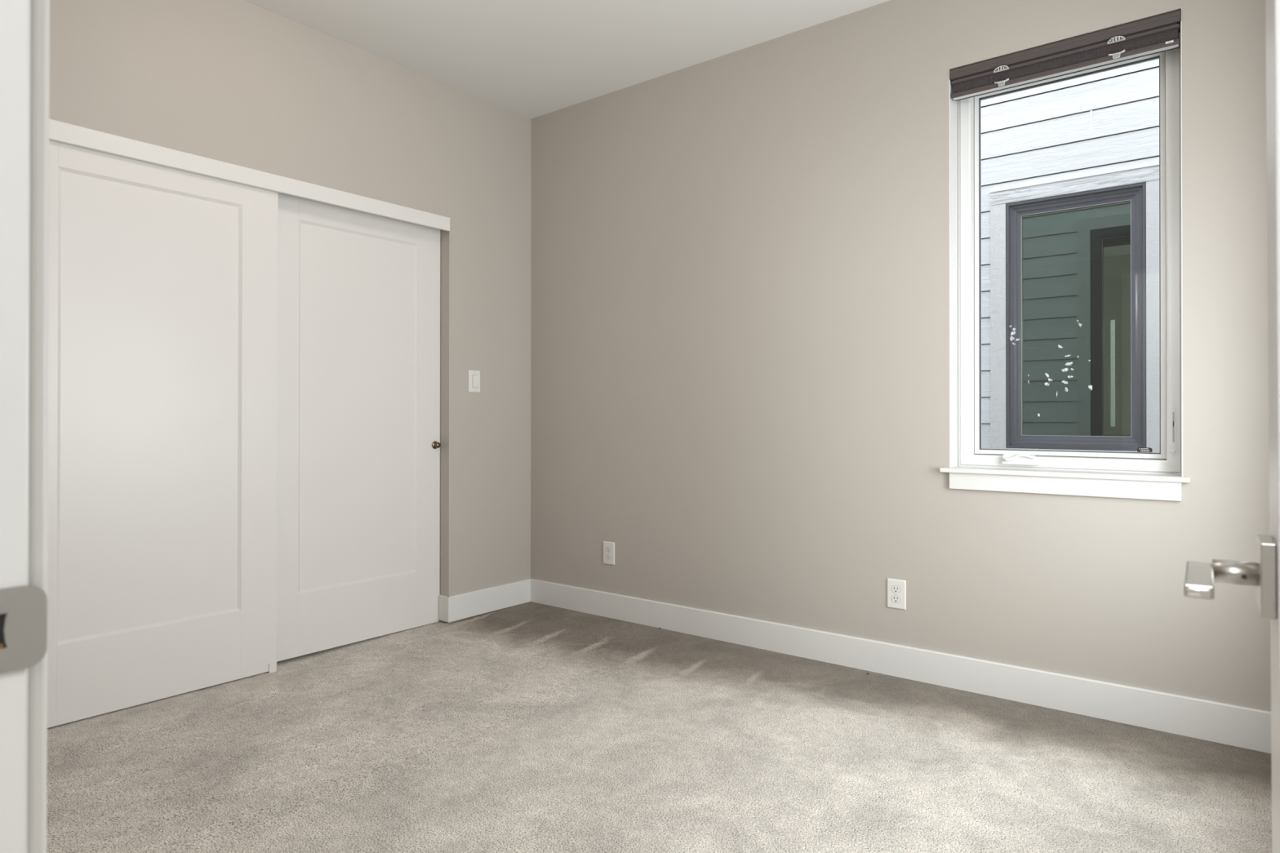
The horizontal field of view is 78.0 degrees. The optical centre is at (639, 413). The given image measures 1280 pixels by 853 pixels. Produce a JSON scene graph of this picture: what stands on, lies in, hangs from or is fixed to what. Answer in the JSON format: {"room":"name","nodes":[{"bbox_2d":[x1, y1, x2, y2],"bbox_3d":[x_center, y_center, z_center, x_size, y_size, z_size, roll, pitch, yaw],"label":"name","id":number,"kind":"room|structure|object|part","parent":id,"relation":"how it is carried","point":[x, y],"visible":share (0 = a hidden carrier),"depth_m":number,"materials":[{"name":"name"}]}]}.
{"room":"empty bedroom","nodes":[
{"label":"empty bedroom","id":0,"kind":"room"},
{"bbox_2d":[48,0,531,623],"bbox_3d":[-1.620,-0.285,3.307,0.115,2.800,3.100,0,0,38],"label":"wall","id":1,"kind":"structure","parent":0,"point":[240,82],"depth_m":3.78,"materials":[{"name":"beige paint"}]},
{"bbox_2d":[47,139,278,728],"bbox_3d":[-1.829,0.049,2.984,0.035,2.052,0.924,0,0,38],"label":"door","id":2,"kind":"structure","parent":1,"relation":"in","point":[162,520],"depth_m":2.98,"materials":[{"name":"white wood"}]},
{"bbox_3d":[-1.830,0.937,2.980,0.035,0.276,0.626,0,0,38],"label":"rail","id":3,"kind":"part","parent":2,"relation":"part of","materials":[{"name":"white wood"}]},
{"bbox_3d":[-1.827,-0.028,2.982,0.026,1.652,0.626,0,0,38],"label":"panel","id":4,"kind":"part","parent":2,"relation":"part of","materials":[{"name":"white wood"}]},
{"bbox_3d":[-1.829,-0.915,2.987,0.035,0.123,0.626,0,0,38],"label":"rail","id":5,"kind":"part","parent":2,"relation":"part of","materials":[{"name":"white wood"}]},
{"bbox_2d":[48,118,449,231],"bbox_3d":[-1.533,-0.969,3.312,0.018,0.070,1.824,0,0,38],"label":"trim","id":6,"kind":"structure","parent":1,"relation":"attached to","point":[60,131],"depth_m":3.16,"materials":[{"name":"white wood"}]},
{"bbox_2d":[276,192,440,662],"bbox_3d":[-1.314,0.047,3.715,0.068,2.040,0.917,0,0,38],"label":"door","id":7,"kind":"structure","parent":1,"relation":"in","point":[358,531],"depth_m":3.70,"materials":[{"name":"white wood"}]},
{"bbox_3d":[-1.323,0.929,3.727,0.035,0.276,0.621,0,0,38],"label":"rail","id":8,"kind":"part","parent":7,"relation":"part of","materials":[{"name":"white wood"}]},
{"bbox_3d":[-1.320,-0.031,3.729,0.026,1.645,0.621,0,0,38],"label":"panel","id":9,"kind":"part","parent":7,"relation":"part of","materials":[{"name":"white wood"}]},
{"bbox_3d":[-1.322,-0.913,3.735,0.035,0.120,0.621,0,0,38],"label":"rail","id":10,"kind":"part","parent":7,"relation":"part of","materials":[{"name":"white wood"}]},
{"bbox_3d":[-1.037,0.159,4.040,0.033,0.040,0.040,0,0,38],"label":"knob","id":11,"kind":"part","parent":7,"relation":"part of","materials":[{"name":"brown metal"}]},
{"bbox_2d":[468,369,479,392],"bbox_3d":[-0.870,-0.172,4.163,0.010,0.116,0.076,0,0,38],"label":"light switch","id":12,"kind":"object","parent":1,"relation":"attached to","point":[473,375],"visible":1,"depth_m":4.16,"materials":[{"name":"white plastic"}]},
{"bbox_2d":[438,578,530,622],"bbox_3d":[-0.826,0.996,4.264,0.078,0.127,0.575,0,0,38],"label":"baseboard","id":13,"kind":"structure","parent":1,"relation":"attached to","point":[459,606],"depth_m":4.19,"materials":[{"name":"white wood"}]},
{"bbox_2d":[243,0,889,118],"bbox_3d":[-0.412,-1.732,1.517,5.600,0.080,4.760,0,0,38],"label":"ceiling","id":14,"kind":"structure","parent":0,"point":[531,59],"depth_m":3.50,"materials":[{"name":"white paint"}]},
{"bbox_2d":[46,601,1271,852],"bbox_3d":[-0.509,1.066,2.431,4.150,0.028,3.100,0,0,38],"label":"floor","id":15,"kind":"structure","parent":0,"point":[527,727],"depth_m":2.41,"materials":[{"name":"carpet"}]},
{"bbox_2d":[268,662,275,673],"bbox_3d":[-1.565,1.064,3.334,0.066,0.040,0.030,0,0,38],"label":"guide","id":16,"kind":"object","parent":15,"relation":"on","point":[272,667],"visible":0.96,"depth_m":3.31,"materials":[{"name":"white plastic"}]},
{"bbox_2d":[1183,0,1279,852],"bbox_3d":[0.374,0.022,0.462,0.101,2.020,0.762,0,0,35],"label":"door","id":17,"kind":"structure","parent":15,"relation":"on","point":[1200,577],"depth_m":0.70,"materials":[{"name":"white wood"}]},
{"bbox_3d":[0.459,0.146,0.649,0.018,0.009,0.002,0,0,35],"label":"lever","id":18,"kind":"part","parent":17,"relation":"part of","materials":[{"name":"silver metal"}]},
{"bbox_3d":[0.497,0.146,0.703,0.020,0.011,0.130,0,0,35],"label":"lever","id":19,"kind":"part","parent":17,"relation":"part of","materials":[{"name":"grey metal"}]},
{"bbox_2d":[530,0,1271,711],"bbox_3d":[0.521,-0.282,3.694,4.380,2.800,0.150,0,0,38],"label":"wall","id":20,"kind":"structure","parent":0,"point":[740,319],"depth_m":3.31,"materials":[{"name":"beige paint"}]},
{"bbox_2d":[603,541,614,564],"bbox_3d":[-0.163,0.726,4.125,0.077,0.118,0.008,0,0,38],"label":"wall outlet","id":21,"kind":"object","parent":20,"relation":"attached to","point":[608,547],"visible":1,"depth_m":4.12,"materials":[{"name":"white plastic"}]},
{"bbox_2d":[605,554,610,559],"bbox_3d":[-0.165,0.746,4.122,0.034,0.027,0.002,0,0,38],"label":"receptacle","id":22,"kind":"object","parent":21,"relation":"attached to","point":[607,556],"depth_m":4.12,"materials":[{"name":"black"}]},
{"bbox_2d":[605,546,610,552],"bbox_3d":[-0.165,0.707,4.123,0.034,0.027,0.002,0,0,38],"label":"receptacle","id":23,"kind":"object","parent":21,"relation":"attached to","point":[607,548],"depth_m":4.12,"materials":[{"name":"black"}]},
{"bbox_2d":[887,577,906,609],"bbox_3d":[1.033,0.726,3.188,0.077,0.118,0.008,0,0,38],"label":"wall outlet","id":24,"kind":"object","parent":20,"relation":"attached to","point":[896,588],"visible":1,"depth_m":3.18,"materials":[{"name":"white plastic"}]},
{"bbox_2d":[891,595,900,602],"bbox_3d":[1.032,0.746,3.186,0.034,0.027,0.002,0,0,38],"label":"receptacle","id":25,"kind":"object","parent":24,"relation":"attached to","point":[895,598],"depth_m":3.18,"materials":[{"name":"white plastic"}]},
{"bbox_2d":[891,586,900,593],"bbox_3d":[1.032,0.707,3.186,0.034,0.027,0.002,0,0,38],"label":"receptacle","id":26,"kind":"object","parent":24,"relation":"attached to","point":[895,589],"depth_m":3.18,"materials":[{"name":"white plastic"}]},
{"bbox_2d":[529,578,1271,753],"bbox_3d":[0.726,0.996,3.424,3.430,0.131,0.014,0,0,38],"label":"baseboard","id":27,"kind":"structure","parent":20,"relation":"attached to","point":[1241,726],"depth_m":3.04,"materials":[{"name":"white wood"}]},
{"bbox_2d":[939,8,1191,501],"bbox_3d":[1.539,-0.527,2.900,0.796,1.629,0.220,0,0,38],"label":"window","id":28,"kind":"structure","parent":20,"relation":"in","point":[1128,475],"depth_m":2.90,"materials":[{"name":"white wood"}]},
{"bbox_3d":[1.425,0.166,2.985,0.104,0.030,0.014,0,0,38],"label":"crank arm","id":29,"kind":"part","parent":28,"relation":"part of","materials":[{"name":"white plastic"}]},
{"bbox_2d":[949,8,1181,101],"bbox_3d":[1.508,-1.280,2.856,0.742,0.115,0.061,0,0,38],"label":"blind","id":30,"kind":"object","parent":28,"relation":"attached to","point":[1158,33],"visible":0.99,"depth_m":2.82,"materials":[{"name":"brown fabric"}]},
{"bbox_3d":[1.506,-1.235,2.854,0.730,0.018,0.038,0,0,38],"label":"rail","id":31,"kind":"part","parent":30,"relation":"part of","materials":[{"name":"brown metal"}]},
{"bbox_3d":[1.509,-1.286,2.857,0.731,0.013,0.046,0,0,38],"label":"rail","id":32,"kind":"part","parent":30,"relation":"part of","materials":[{"name":"brown metal"}]},
{"bbox_3d":[1.590,-0.557,2.960,0.636,1.430,0.032,0,0,38],"label":"sash","id":33,"kind":"part","parent":28,"relation":"part of","materials":[{"name":"white plastic"}]},
{"bbox_3d":[1.823,0.056,2.702,0.013,0.152,0.004,0,0,38],"label":"lock plate","id":34,"kind":"part","parent":28,"relation":"part of","materials":[{"name":"white plastic"}]},
{"bbox_3d":[-0.917,-0.295,0.867,5.600,2.800,0.112,0,0,38],"label":"wall","id":35,"kind":"structure","parent":0,"visible":0},
{"bbox_2d":[0,585,47,673],"bbox_3d":[-0.431,0.147,0.538,0.002,0.057,0.045,0,0,38],"label":"strike plate","id":36,"kind":"object","parent":35,"relation":"attached to","point":[23,609],"visible":1,"depth_m":0.55,"materials":[{"name":"silver metal"}]},
{"bbox_2d":[0,0,49,852],"bbox_3d":[-0.178,0.019,0.295,0.864,2.088,0.125,0,0,38],"label":"door frame","id":37,"kind":"structure","parent":35,"relation":"attached to","point":[15,15],"depth_m":0.55,"materials":[{"name":"white wood"}]},
{"label":"outside","id":38,"kind":"structure","parent":0,"visible":0},
{"bbox_3d":[4.683,1.664,8.015,16.000,0.070,11.900,0,0,38],"label":"ground","id":39,"kind":"structure","parent":38,"visible":0},
{"bbox_2d":[981,58,1159,453],"bbox_3d":[3.834,-0.768,6.128,10.000,4.777,4.738,0,0,38],"label":"house","id":40,"kind":"structure","parent":39,"relation":"on","point":[1070,168],"depth_m":4.51,"materials":[{"name":"white wood"}]},
{"bbox_3d":[2.058,-0.438,4.536,0.082,1.520,0.032,0,0,38],"label":"trim","id":41,"kind":"part","parent":40,"relation":"part of","materials":[{"name":"white paint"}]},
{"bbox_3d":[2.357,-1.237,4.305,0.842,0.074,0.033,0,0,38],"label":"head trim","id":42,"kind":"part","parent":40,"relation":"part of","materials":[{"name":"white wood"}]},
{"bbox_3d":[2.356,0.258,4.299,0.676,0.128,0.032,0,0,38],"label":"sill trim","id":43,"kind":"part","parent":40,"relation":"part of","materials":[{"name":"white paint"}]},
{"bbox_3d":[2.655,-0.439,4.068,0.083,1.520,0.032,0,0,38],"label":"trim","id":44,"kind":"part","parent":40,"relation":"part of","materials":[{"name":"white paint"}]},
{"bbox_2d":[1111,320,1115,426],"bbox_3d":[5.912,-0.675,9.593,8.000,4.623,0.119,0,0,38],"label":"house","id":45,"kind":"structure","parent":39,"relation":"on","point":[1113,322],"depth_m":9.64,"materials":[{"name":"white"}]}
]}

